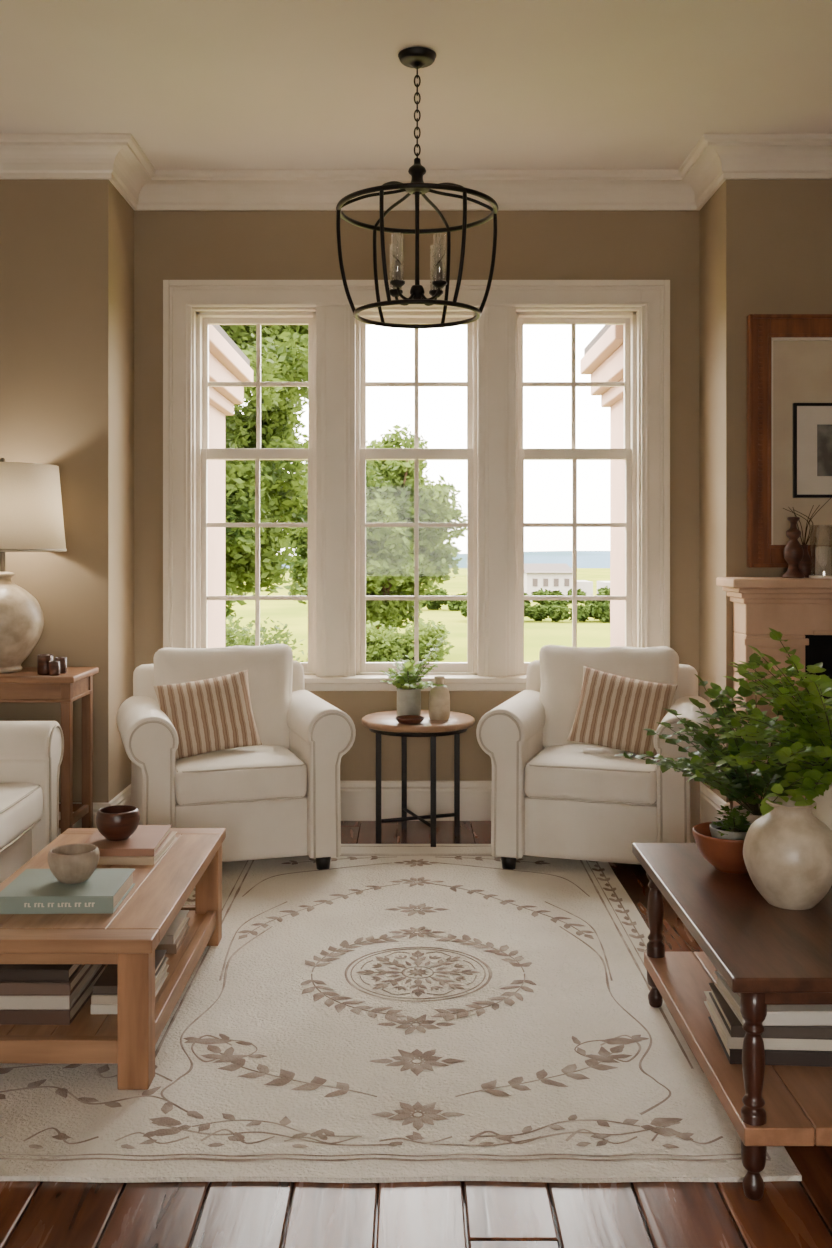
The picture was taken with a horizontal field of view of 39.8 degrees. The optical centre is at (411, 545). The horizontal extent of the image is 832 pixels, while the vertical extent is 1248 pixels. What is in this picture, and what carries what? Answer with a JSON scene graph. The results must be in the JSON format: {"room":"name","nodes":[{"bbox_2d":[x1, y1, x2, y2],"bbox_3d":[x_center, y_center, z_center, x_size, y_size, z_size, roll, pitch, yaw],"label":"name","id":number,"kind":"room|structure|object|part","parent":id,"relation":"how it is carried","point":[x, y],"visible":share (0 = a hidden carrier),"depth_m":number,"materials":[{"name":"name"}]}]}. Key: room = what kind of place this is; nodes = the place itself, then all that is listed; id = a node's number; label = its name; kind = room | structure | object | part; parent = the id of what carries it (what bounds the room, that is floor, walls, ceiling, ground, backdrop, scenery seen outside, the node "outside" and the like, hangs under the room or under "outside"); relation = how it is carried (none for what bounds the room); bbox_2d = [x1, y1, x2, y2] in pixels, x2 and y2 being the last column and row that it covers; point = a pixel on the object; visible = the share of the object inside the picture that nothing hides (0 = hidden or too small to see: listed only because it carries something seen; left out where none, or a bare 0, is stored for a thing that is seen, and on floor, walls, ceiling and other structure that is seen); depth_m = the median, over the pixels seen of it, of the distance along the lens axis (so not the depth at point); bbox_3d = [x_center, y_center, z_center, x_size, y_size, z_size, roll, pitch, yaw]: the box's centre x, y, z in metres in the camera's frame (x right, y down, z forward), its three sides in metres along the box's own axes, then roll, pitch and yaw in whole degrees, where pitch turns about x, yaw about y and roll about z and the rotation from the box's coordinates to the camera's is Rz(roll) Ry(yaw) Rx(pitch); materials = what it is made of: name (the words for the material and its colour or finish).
{"room":"living room","nodes":[
{"label":"living room","id":0,"kind":"room"},
{"bbox_2d":[0,179,133,802],"bbox_3d":[-2.310,-0.230,5.730,1.780,3.300,0.700,0,0,0],"label":"wall","id":1,"kind":"structure","parent":0,"point":[67,245],"depth_m":5.38,"materials":[{"name":"paint"}]},
{"bbox_2d":[0,0,831,168],"bbox_3d":[0.000,-1.980,2.210,6.400,0.200,7.820,0,0,0],"label":"ceiling","id":2,"kind":"structure","parent":0,"point":[197,84],"depth_m":4.62,"materials":[{"name":"paint"}]},
{"bbox_2d":[336,47,497,328],"bbox_3d":[0.020,-1.378,4.400,0.620,1.005,0.620,0,0,0],"label":"lantern chandelier","id":3,"kind":"object","parent":2,"relation":"hanging from","point":[417,58],"visible":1,"depth_m":4.38,"materials":[{"name":"metal"}]},
{"bbox_2d":[390,260,404,287],"bbox_3d":[-0.054,-1.020,4.316,0.056,0.100,0.056,0,0,0],"label":"candle","id":4,"kind":"object","parent":3,"relation":"on","point":[397,282],"depth_m":4.30,"materials":[{"name":"glass"}]},
{"bbox_3d":[0.020,-1.647,4.400,0.021,0.379,0.021,0,0,-45],"label":"chain","id":5,"kind":"part","parent":3,"relation":"part of","materials":[{"name":"metal"}]},
{"bbox_2d":[432,261,446,288],"bbox_3d":[0.104,-1.020,4.326,0.056,0.100,0.056,0,0,0],"label":"candle","id":6,"kind":"object","parent":3,"relation":"on","point":[439,283],"depth_m":4.32,"materials":[{"name":"glass"}]},
{"bbox_2d":[0,821,831,1247],"bbox_3d":[0.000,1.410,2.190,6.400,0.020,7.780,0,0,0],"label":"floor","id":7,"kind":"structure","parent":0,"point":[33,1214],"depth_m":2.43,"materials":[{"name":"brown wood"}]},
{"bbox_2d":[0,721,63,883],"bbox_3d":[-1.883,0.934,3.750,0.902,0.932,2.005,0,0,0],"label":"sofa","id":8,"kind":"object","parent":7,"relation":"on","point":[31,752],"visible":0.86,"depth_m":4.55,"materials":[{"name":"fabric"}]},
{"bbox_2d":[0,783,42,849],"bbox_3d":[-1.798,1.008,4.150,0.715,0.201,0.800,0,0,0],"label":"seat cushion","id":9,"kind":"object","parent":8,"relation":"on","point":[21,804],"depth_m":4.30,"materials":[{"name":"fabric"}]},
{"bbox_2d":[0,667,98,833],"bbox_3d":[-1.850,0.980,5.130,0.800,0.840,0.400,0,0,0],"label":"end table","id":10,"kind":"object","parent":7,"relation":"on","point":[25,685],"visible":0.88,"depth_m":4.96,"materials":[{"name":"brown wood"}]},
{"bbox_2d":[0,458,66,672],"bbox_3d":[-1.830,0.083,5.140,0.548,0.956,0.548,0,0,0],"label":"table lamp","id":11,"kind":"object","parent":10,"relation":"on","point":[31,511],"visible":1,"depth_m":5.01,"materials":[{"name":"beige fabric"}]},
{"bbox_3d":[-1.830,0.040,5.140,0.040,0.160,0.040,0,0,0],"label":"stem","id":12,"kind":"part","parent":11,"relation":"part of","materials":[{"name":"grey metal"}]},
{"bbox_3d":[-1.830,-0.170,5.140,0.544,0.380,0.544,0,0,0],"label":"lamp shade","id":13,"kind":"part","parent":11,"relation":"part of","materials":[{"name":"fabric"}]},
{"bbox_3d":[-1.830,0.018,5.140,0.548,0.013,0.548,0,0,0],"label":"shade trim","id":14,"kind":"part","parent":11,"relation":"part of","materials":[{"name":"fabric"}]},
{"bbox_2d":[37,654,53,674],"bbox_3d":[-1.600,0.517,5.020,0.068,0.085,0.068,0,0,0],"label":"cup","id":15,"kind":"object","parent":10,"relation":"on","point":[43,660],"visible":0.86,"depth_m":4.99,"materials":[{"name":"brown ceramic"}]},
{"bbox_2d":[49,661,59,675],"bbox_3d":[-1.550,0.530,4.985,0.048,0.060,0.048,0,0,0],"label":"cup","id":16,"kind":"object","parent":10,"relation":"on","point":[54,666],"visible":1,"depth_m":4.96,"materials":[{"name":"brown ceramic"}]},
{"bbox_2d":[55,657,66,673],"bbox_3d":[-1.545,0.525,5.060,0.052,0.070,0.052,0,0,0],"label":"cup","id":17,"kind":"object","parent":10,"relation":"on","point":[63,660],"visible":0.73,"depth_m":5.04,"materials":[{"name":"brown ceramic"}]},
{"bbox_2d":[0,844,801,1182],"bbox_3d":[-0.194,1.391,3.943,2.115,0.016,2.835,0,0,0],"label":"area rug","id":18,"kind":"object","parent":7,"relation":"on","point":[386,1013],"visible":0.78,"depth_m":3.14,"materials":[{"name":"carpet"}]},
{"bbox_2d":[0,828,225,1089],"bbox_3d":[-0.940,1.194,3.500,0.560,0.388,1.160,0,0,0],"label":"coffee table","id":19,"kind":"object","parent":18,"relation":"on","point":[129,937],"visible":0.77,"depth_m":3.02,"materials":[{"name":"brown wood"}]},
{"bbox_2d":[0,964,105,1024],"bbox_3d":[-1.043,1.204,3.242,0.275,0.142,0.364,0,0,0],"label":"book stack","id":20,"kind":"object","parent":19,"relation":"on","point":[30,994],"visible":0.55,"depth_m":3.07,"materials":[{"name":"brown paper"}]},
{"bbox_2d":[0,868,134,913],"bbox_3d":[-0.975,0.976,3.260,0.325,0.048,0.276,0,0,0],"label":"book","id":21,"kind":"object","parent":19,"relation":"on","point":[34,891],"visible":0.98,"depth_m":3.16,"materials":[{"name":"paper"}]},
{"bbox_2d":[48,843,99,883],"bbox_3d":[-0.962,0.907,3.270,0.142,0.091,0.142,0,0,0],"label":"bowl","id":22,"kind":"object","parent":21,"relation":"on","point":[75,863],"visible":1,"depth_m":3.23,"materials":[{"name":"beige ceramic"}]},
{"bbox_2d":[0,910,205,1034],"bbox_3d":[-0.940,1.290,3.500,0.459,0.030,1.050,0,0,0],"label":"shelf","id":23,"kind":"object","parent":19,"relation":"attached to","point":[85,1023],"depth_m":3.12,"materials":[{"name":"brown wood"}]},
{"bbox_2d":[91,950,168,1013],"bbox_3d":[-0.800,1.238,3.280,0.151,0.074,0.300,0,0,0],"label":"book stack","id":24,"kind":"object","parent":19,"relation":"on","point":[104,996],"visible":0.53,"depth_m":3.16,"materials":[{"name":"beige paper"}]},
{"bbox_2d":[84,825,176,864],"bbox_3d":[-0.931,0.976,3.770,0.257,0.048,0.334,0,0,0],"label":"book stack","id":25,"kind":"object","parent":19,"relation":"on","point":[147,844],"visible":0.59,"depth_m":3.67,"materials":[{"name":"beige paper"}]},
{"bbox_2d":[95,805,139,840],"bbox_3d":[-0.957,0.904,3.740,0.140,0.097,0.140,0,0,0],"label":"bowl","id":26,"kind":"object","parent":25,"relation":"on","point":[116,822],"visible":1,"depth_m":3.69,"materials":[{"name":"brown ceramic"}]},
{"bbox_2d":[155,910,189,953],"bbox_3d":[-0.840,1.246,3.720,0.208,0.058,0.266,0,0,0],"label":"book stack","id":27,"kind":"object","parent":19,"relation":"on","point":[172,940],"visible":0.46,"depth_m":3.65,"materials":[{"name":"beige paper"}]},
{"bbox_2d":[116,644,355,869],"bbox_3d":[-0.821,0.925,5.189,0.965,0.927,0.842,0,0,-17],"label":"armchair","id":28,"kind":"object","parent":18,"relation":"on","point":[279,797],"visible":0.89,"depth_m":4.90,"materials":[{"name":"fabric"}]},
{"bbox_3d":[-1.167,1.012,5.038,0.215,0.633,0.740,0,0,-17],"label":"arm","id":29,"kind":"part","parent":28,"relation":"part of","materials":[{"name":"fabric"}]},
{"bbox_2d":[154,670,261,759],"bbox_3d":[-0.898,0.745,5.060,0.460,0.380,0.178,0,0,-17],"label":"striped pillow","id":30,"kind":"object","parent":28,"relation":"on","point":[212,714],"visible":0.91,"depth_m":5.01,"materials":[{"name":"fabric"}]},
{"bbox_3d":[-0.912,0.868,5.486,0.812,0.642,0.171,0,-7,-17],"label":"frame","id":31,"kind":"part","parent":28,"relation":"part of","materials":[{"name":"fabric"}]},
{"bbox_2d":[153,644,292,748],"bbox_3d":[-0.867,0.729,5.350,0.644,0.533,0.290,0,-12,-17],"label":"cushion","id":32,"kind":"object","parent":28,"relation":"on","point":[269,667],"depth_m":5.28,"materials":[{"name":"fabric"}]},
{"bbox_2d":[175,744,306,805],"bbox_3d":[-0.795,0.998,5.106,0.560,0.202,0.653,0,0,-17],"label":"seat cushion","id":33,"kind":"object","parent":28,"relation":"on","point":[264,774],"depth_m":4.83,"materials":[{"name":"fabric"}]},
{"bbox_3d":[-0.450,1.012,5.257,0.215,0.633,0.740,0,0,-17],"label":"arm","id":34,"kind":"part","parent":28,"relation":"part of","materials":[{"name":"fabric"}]},
{"bbox_2d":[476,645,713,869],"bbox_3d":[0.855,0.925,5.189,0.965,0.927,0.842,0,0,17],"label":"armchair","id":35,"kind":"object","parent":18,"relation":"on","point":[553,796],"visible":0.88,"depth_m":4.89,"materials":[{"name":"fabric"}]},
{"bbox_3d":[0.484,1.012,5.257,0.215,0.633,0.740,0,0,17],"label":"arm","id":36,"kind":"part","parent":35,"relation":"part of","materials":[{"name":"fabric"}]},
{"bbox_2d":[524,744,656,805],"bbox_3d":[0.830,0.999,5.106,0.559,0.202,0.652,0,0,17],"label":"seat cushion","id":37,"kind":"object","parent":35,"relation":"on","point":[554,774],"depth_m":4.84,"materials":[{"name":"fabric"}]},
{"bbox_2d":[539,645,678,748],"bbox_3d":[0.907,0.729,5.348,0.644,0.533,0.290,0,-12,17],"label":"cushion","id":38,"kind":"object","parent":35,"relation":"on","point":[560,667],"depth_m":5.28,"materials":[{"name":"fabric"}]},
{"bbox_3d":[0.946,0.868,5.486,0.812,0.642,0.171,0,-7,17],"label":"frame","id":39,"kind":"part","parent":35,"relation":"part of","materials":[{"name":"fabric"}]},
{"bbox_2d":[567,666,677,758],"bbox_3d":[0.925,0.735,5.059,0.469,0.392,0.179,0,0,17],"label":"striped pillow","id":40,"kind":"object","parent":35,"relation":"on","point":[613,711],"visible":0.91,"depth_m":5.01,"materials":[{"name":"fabric"}]},
{"bbox_3d":[1.201,1.012,5.038,0.215,0.633,0.740,0,0,17],"label":"arm","id":41,"kind":"part","parent":35,"relation":"part of","materials":[{"name":"fabric"}]},
{"bbox_2d":[361,710,474,846],"bbox_3d":[0.030,1.110,5.500,0.544,0.580,0.544,0,0,0],"label":"round side table","id":42,"kind":"object","parent":7,"relation":"on","point":[384,723],"visible":0.85,"depth_m":5.41,"materials":[{"name":"brown wood"}]},
{"bbox_2d":[395,715,424,724],"bbox_3d":[-0.010,0.806,5.320,0.136,0.029,0.136,0,0,0],"label":"dish","id":43,"kind":"object","parent":42,"relation":"on","point":[403,719],"visible":1,"depth_m":5.28,"materials":[{"name":"brown wood"}]},
{"bbox_2d":[379,635,446,715],"bbox_3d":[0.023,0.622,5.436,0.315,0.398,0.349,0,0,20],"label":"potted plant","id":44,"kind":"object","parent":42,"relation":"on","point":[408,692],"visible":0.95,"depth_m":5.43,"materials":[{"name":"green plant"}]},
{"bbox_3d":[-0.015,0.748,5.470,0.120,0.146,0.120,0,0,0],"label":"pot","id":45,"kind":"part","parent":44,"relation":"part of","materials":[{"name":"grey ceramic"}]},
{"bbox_2d":[429,676,449,719],"bbox_3d":[0.130,0.719,5.450,0.100,0.203,0.100,0,0,0],"label":"bud vase","id":46,"kind":"object","parent":42,"relation":"on","point":[439,697],"visible":0.97,"depth_m":5.41,"materials":[{"name":"beige ceramic"}]},
{"bbox_2d":[632,843,831,1200],"bbox_3d":[1.008,1.155,2.975,0.665,0.491,1.110,0,0,0],"label":"console table","id":47,"kind":"object","parent":7,"relation":"on","point":[766,954],"visible":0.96,"depth_m":2.68,"materials":[{"name":"brown wood"}]},
{"bbox_3d":[0.735,1.165,3.470,0.055,0.446,0.055,0,0,0],"label":"leg","id":48,"kind":"part","parent":47,"relation":"part of","materials":[{"name":"brown wood"}]},
{"bbox_2d":[692,821,747,873],"bbox_3d":[0.905,0.856,3.240,0.224,0.109,0.224,0,0,0],"label":"terracotta bowl","id":49,"kind":"object","parent":47,"relation":"on","point":[726,855],"visible":0.62,"depth_m":3.17,"materials":[{"name":"orange ceramic"}]},
{"bbox_2d":[709,805,751,839],"bbox_3d":[0.909,0.811,3.242,0.142,0.169,0.159,0,0,0],"label":"succulent pot","id":50,"kind":"object","parent":49,"relation":"in","point":[731,828],"visible":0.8,"depth_m":3.23,"materials":[{"name":"grey ceramic"}]},
{"bbox_3d":[0.910,0.843,3.240,0.140,0.106,0.140,0,0,0],"label":"pot","id":51,"kind":"part","parent":50,"relation":"part of","materials":[{"name":"grey ceramic"}]},
{"bbox_2d":[615,653,831,822],"bbox_3d":[0.939,0.624,3.421,0.671,0.582,0.660,0,0,15],"label":"trailing plant","id":52,"kind":"object","parent":47,"relation":"on","point":[738,784],"visible":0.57,"depth_m":3.38,"materials":[{"name":"green plant"}]},
{"bbox_3d":[1.030,0.850,3.420,0.150,0.129,0.150,0,0,0],"label":"pot","id":53,"kind":"part","parent":52,"relation":"part of","materials":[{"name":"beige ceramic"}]},
{"bbox_2d":[644,952,831,1145],"bbox_3d":[1.008,1.255,2.973,0.604,0.040,1.065,0,0,0],"label":"shelf","id":54,"kind":"object","parent":47,"relation":"attached to","point":[798,1099],"depth_m":2.67,"materials":[{"name":"brown wood"}]},
{"bbox_3d":[0.735,1.171,2.475,0.055,0.459,0.055,0,0,0],"label":"leg","id":55,"kind":"part","parent":47,"relation":"part of","materials":[{"name":"brown wood"}]},
{"bbox_2d":[704,971,831,1066],"bbox_3d":[0.947,1.172,2.872,0.374,0.126,0.290,0,0,3],"label":"book stack","id":56,"kind":"object","parent":47,"relation":"on","point":[793,1035],"visible":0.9,"depth_m":2.74,"materials":[{"name":"beige paper"}]},
{"bbox_2d":[743,796,831,909],"bbox_3d":[0.965,0.780,2.930,0.235,0.261,0.235,0,0,0],"label":"ceramic vase","id":57,"kind":"object","parent":47,"relation":"on","point":[787,850],"visible":0.91,"depth_m":2.85,"materials":[{"name":"beige ceramic"}]},
{"bbox_2d":[675,628,831,830],"bbox_3d":[1.151,0.567,3.223,0.727,0.690,0.670,0,0,-16],"label":"plant","id":58,"kind":"object","parent":57,"relation":"in","point":[811,739],"visible":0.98,"depth_m":3.13,"materials":[{"name":"green plant"}]},
{"bbox_2d":[716,577,831,806],"bbox_3d":[2.200,0.772,5.114,1.560,1.255,0.528,0,0,0],"label":"fireplace","id":59,"kind":"object","parent":7,"relation":"on","point":[800,609],"visible":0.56,"depth_m":5.17,"materials":[{"name":"stone"}]},
{"bbox_2d":[716,577,831,587],"bbox_3d":[2.200,0.167,5.229,1.560,0.043,0.298,0,0,0],"label":"mantel shelf","id":60,"kind":"object","parent":59,"relation":"attached to","point":[724,582],"depth_m":5.08,"materials":[{"name":"stone"}]},
{"bbox_2d":[782,517,804,577],"bbox_3d":[1.725,0.008,5.200,0.101,0.276,0.101,0,0,0],"label":"candlestick","id":61,"kind":"object","parent":59,"relation":"on","point":[793,550],"visible":0.99,"depth_m":5.18,"materials":[{"name":"brown wood"}]},
{"bbox_2d":[783,497,831,577],"bbox_3d":[1.812,-0.038,5.280,0.212,0.372,0.080,0,0,0],"label":"vase","id":62,"kind":"object","parent":59,"relation":"on","point":[806,565],"visible":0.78,"depth_m":5.26,"materials":[{"name":"brown ceramic"}]},
{"bbox_2d":[809,546,831,577],"bbox_3d":[1.860,0.025,5.200,0.124,0.240,0.124,0,0,0],"label":"candle holder","id":63,"kind":"object","parent":59,"relation":"on","point":[823,554],"visible":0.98,"depth_m":5.17,"materials":[{"name":"paint"}]},
{"bbox_2d":[815,546,831,575],"bbox_3d":[1.860,0.067,5.200,0.070,0.133,0.070,0,0,0],"label":"candle","id":64,"kind":"object","parent":63,"relation":"on","point":[823,554],"depth_m":5.17,"materials":[{"name":"wax"}]},
{"bbox_2d":[134,211,698,823],"bbox_3d":[0.025,-0.230,5.980,2.930,3.300,0.200,0,0,0],"label":"wall","id":65,"kind":"structure","parent":0,"point":[168,245],"depth_m":5.88,"materials":[{"name":"paint"}]},
{"bbox_2d":[196,312,315,674],"bbox_3d":[-0.801,-0.272,5.985,0.623,1.873,0.110,0,0,0],"label":"frame","id":66,"kind":"object","parent":65,"relation":"attached to","point":[199,315],"visible":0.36,"depth_m":5.93,"materials":[{"name":"paint"}]},
{"bbox_2d":[201,318,312,671],"bbox_3d":[-0.801,-0.268,5.987,0.580,1.841,0.075,0,0,0],"label":"window","id":67,"kind":"structure","parent":65,"relation":"in","point":[257,454],"depth_m":5.96,"materials":[{"name":"paint"}]},
{"bbox_3d":[-0.801,-0.819,6.008,0.580,0.738,0.035,0,0,0],"label":"upper sash","id":68,"kind":"part","parent":67,"relation":"part of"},
{"bbox_2d":[59,781,730,834],"bbox_3d":[-0.757,1.300,5.619,4.485,0.200,0.522,0,0,0],"label":"baseboard","id":69,"kind":"structure","parent":65,"relation":"attached to","point":[357,798],"depth_m":5.86,"materials":[{"name":"paint"}]},
{"bbox_2d":[304,675,525,690],"bbox_3d":[0.022,0.703,5.938,2.645,0.075,0.285,0,0,0],"label":"trim","id":70,"kind":"structure","parent":65,"relation":"attached to","point":[312,682],"depth_m":5.86,"materials":[{"name":"paint"}]},
{"bbox_2d":[0,133,831,210],"bbox_3d":[0.000,-1.798,5.560,6.000,0.165,0.640,0,0,0],"label":"trim","id":71,"kind":"structure","parent":65,"relation":"attached to","point":[715,158],"depth_m":5.75,"materials":[{"name":"paint"}]},
{"bbox_2d":[163,280,669,676],"bbox_3d":[0.023,-0.343,5.945,2.572,2.015,0.230,0,0,0],"label":"trim","id":72,"kind":"structure","parent":65,"relation":"attached to","point":[335,320],"depth_m":5.86,"materials":[{"name":"paint"}]},
{"bbox_2d":[360,318,472,671],"bbox_3d":[0.024,-0.268,5.987,0.584,1.841,0.075,0,0,0],"label":"window","id":73,"kind":"structure","parent":65,"relation":"in","point":[416,454],"depth_m":5.96,"materials":[{"name":"paint"}]},
{"bbox_3d":[0.024,-0.819,6.008,0.584,0.738,0.035,0,0,0],"label":"upper sash","id":74,"kind":"part","parent":73,"relation":"part of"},
{"bbox_2d":[356,312,476,674],"bbox_3d":[0.024,-0.272,5.985,0.627,1.873,0.110,0,0,0],"label":"frame","id":75,"kind":"object","parent":65,"relation":"attached to","point":[362,314],"visible":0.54,"depth_m":5.93,"materials":[{"name":"paint"}]},
{"bbox_2d":[519,318,631,671],"bbox_3d":[0.844,-0.268,5.987,0.585,1.841,0.075,0,0,0],"label":"window","id":76,"kind":"structure","parent":65,"relation":"in","point":[574,454],"depth_m":5.96,"materials":[{"name":"paint"}]},
{"bbox_3d":[0.844,-0.819,6.008,0.585,0.738,0.035,0,0,0],"label":"upper sash","id":77,"kind":"part","parent":76,"relation":"part of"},
{"bbox_2d":[516,312,635,674],"bbox_3d":[0.844,-0.272,5.985,0.628,1.873,0.110,0,0,0],"label":"frame","id":78,"kind":"object","parent":65,"relation":"attached to","point":[632,315],"visible":0.46,"depth_m":5.93,"materials":[{"name":"paint"}]},
{"bbox_2d":[699,179,831,811],"bbox_3d":[2.335,-0.230,5.730,1.730,3.300,0.700,0,0,0],"label":"wall","id":79,"kind":"structure","parent":0,"point":[765,245],"depth_m":5.38,"materials":[{"name":"paint"}]},
{"bbox_2d":[747,314,831,567],"bbox_3d":[2.192,-0.487,5.353,1.257,1.175,0.050,0,0,0],"label":"wall mirror","id":80,"kind":"object","parent":79,"relation":"attached to","point":[789,356],"visible":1,"depth_m":5.36,"materials":[{"name":"brown wood"}]},
{"bbox_3d":[2.192,-0.487,5.361,1.257,1.175,0.035,0,0,0],"label":"frame","id":81,"kind":"part","parent":80,"relation":"part of","materials":[{"name":"brown wood"}]},
{"bbox_3d":[2.192,-0.487,5.372,1.047,0.965,0.012,0,0,0],"label":"panel","id":82,"kind":"part","parent":80,"relation":"part of","materials":[{"name":"mirror"}]},
{"bbox_2d":[793,403,831,497],"bbox_3d":[2.013,-0.445,5.353,0.475,0.440,0.022,0,0,0],"label":"framed picture","id":83,"kind":"object","parent":80,"relation":"attached to","point":[812,422],"visible":1,"depth_m":5.35,"materials":[{"name":"metal"}]},
{"bbox_2d":[817,424,831,475],"bbox_3d":[2.013,-0.445,5.348,0.255,0.240,0.003,0,0,0],"label":"print","id":84,"kind":"object","parent":83,"relation":"attached to","point":[824,431],"depth_m":5.35},
{"label":"outside","id":85,"kind":"structure","parent":0,"visible":0},
{"bbox_2d":[225,568,609,661],"bbox_3d":[0.000,2.900,83.040,300.000,0.001,153.920,0,0,0],"label":"lawn","id":86,"kind":"structure","parent":85,"point":[591,632],"depth_m":42.49,"materials":[{"name":"green plant"}]},
{"bbox_2d":[208,325,252,647],"bbox_3d":[-1.915,0.815,6.980,1.670,4.150,1.720,0,0,0],"label":"porch wing","id":87,"kind":"object","parent":86,"relation":"on","point":[227,362],"visible":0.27,"depth_m":7.28,"materials":[{"name":"paint"}]},
{"bbox_3d":[-1.915,-1.040,6.980,1.670,0.320,1.720,0,0,0],"label":"cornice","id":88,"kind":"part","parent":87,"relation":"part of","materials":[{"name":"paint"}]},
{"bbox_2d":[219,325,307,617],"bbox_3d":[-2.705,-0.875,13.931,3.709,7.577,3.561,0,0,-13],"label":"tree","id":89,"kind":"object","parent":86,"relation":"on","point":[284,348],"visible":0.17,"depth_m":13.54,"materials":[{"name":"green plant"}]},
{"bbox_2d":[225,615,304,661],"bbox_3d":[-2.744,1.994,17.622,2.702,2.040,2.263,0,0,0],"label":"shrub","id":90,"kind":"object","parent":86,"relation":"on","point":[231,634],"visible":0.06,"depth_m":17.48,"materials":[{"name":"green plant"}]},
{"bbox_2d":[283,424,466,633],"bbox_3d":[-0.946,-0.019,27.034,4.433,5.896,4.926,0,0,-10],"label":"tree","id":91,"kind":"object","parent":86,"relation":"on","point":[389,483],"visible":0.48,"depth_m":26.02,"materials":[{"name":"green plant"}]},
{"bbox_2d":[306,618,454,661],"bbox_3d":[-0.742,2.116,22.595,3.154,1.426,1.800,0,0,17],"label":"shrub","id":92,"kind":"object","parent":86,"relation":"on","point":[380,647],"visible":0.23,"depth_m":22.16,"materials":[{"name":"green plant"}]},
{"bbox_2d":[282,551,609,567],"bbox_3d":[0.000,1.259,160.000,280.000,3.281,20.000,0,0,0],"label":"hills","id":93,"kind":"structure","parent":86,"relation":"on","point":[585,559],"depth_m":155.53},
{"bbox_2d":[419,586,609,610],"bbox_3d":[5.014,2.436,52.011,16.585,1.304,2.023,0,0,0],"label":"boxwood hedge","id":94,"kind":"object","parent":86,"relation":"on","point":[453,605],"visible":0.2,"depth_m":51.56,"materials":[{"name":"green plant"}]},
{"bbox_2d":[459,602,609,622],"bbox_3d":[11.028,2.571,43.975,18.432,0.963,2.016,0,0,0],"label":"boxwood hedge","id":95,"kind":"object","parent":86,"relation":"on","point":[537,612],"visible":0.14,"depth_m":43.56,"materials":[{"name":"green plant"}]},
{"bbox_2d":[524,563,609,601],"bbox_3d":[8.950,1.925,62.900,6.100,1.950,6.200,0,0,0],"label":"farmhouse","id":96,"kind":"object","parent":86,"relation":"on","point":[549,576],"visible":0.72,"depth_m":60.01,"materials":[{"name":"white paint"}]},
{"bbox_2d":[580,325,624,646],"bbox_3d":[1.915,0.815,6.755,1.670,4.150,1.270,0,0,0],"label":"porch wing","id":97,"kind":"object","parent":86,"relation":"on","point":[603,358],"visible":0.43,"depth_m":6.96,"materials":[{"name":"paint"}]},
{"bbox_3d":[1.915,-1.040,6.755,1.670,0.320,1.270,0,0,0],"label":"cornice","id":98,"kind":"part","parent":97,"relation":"part of","materials":[{"name":"paint"}]}
]}

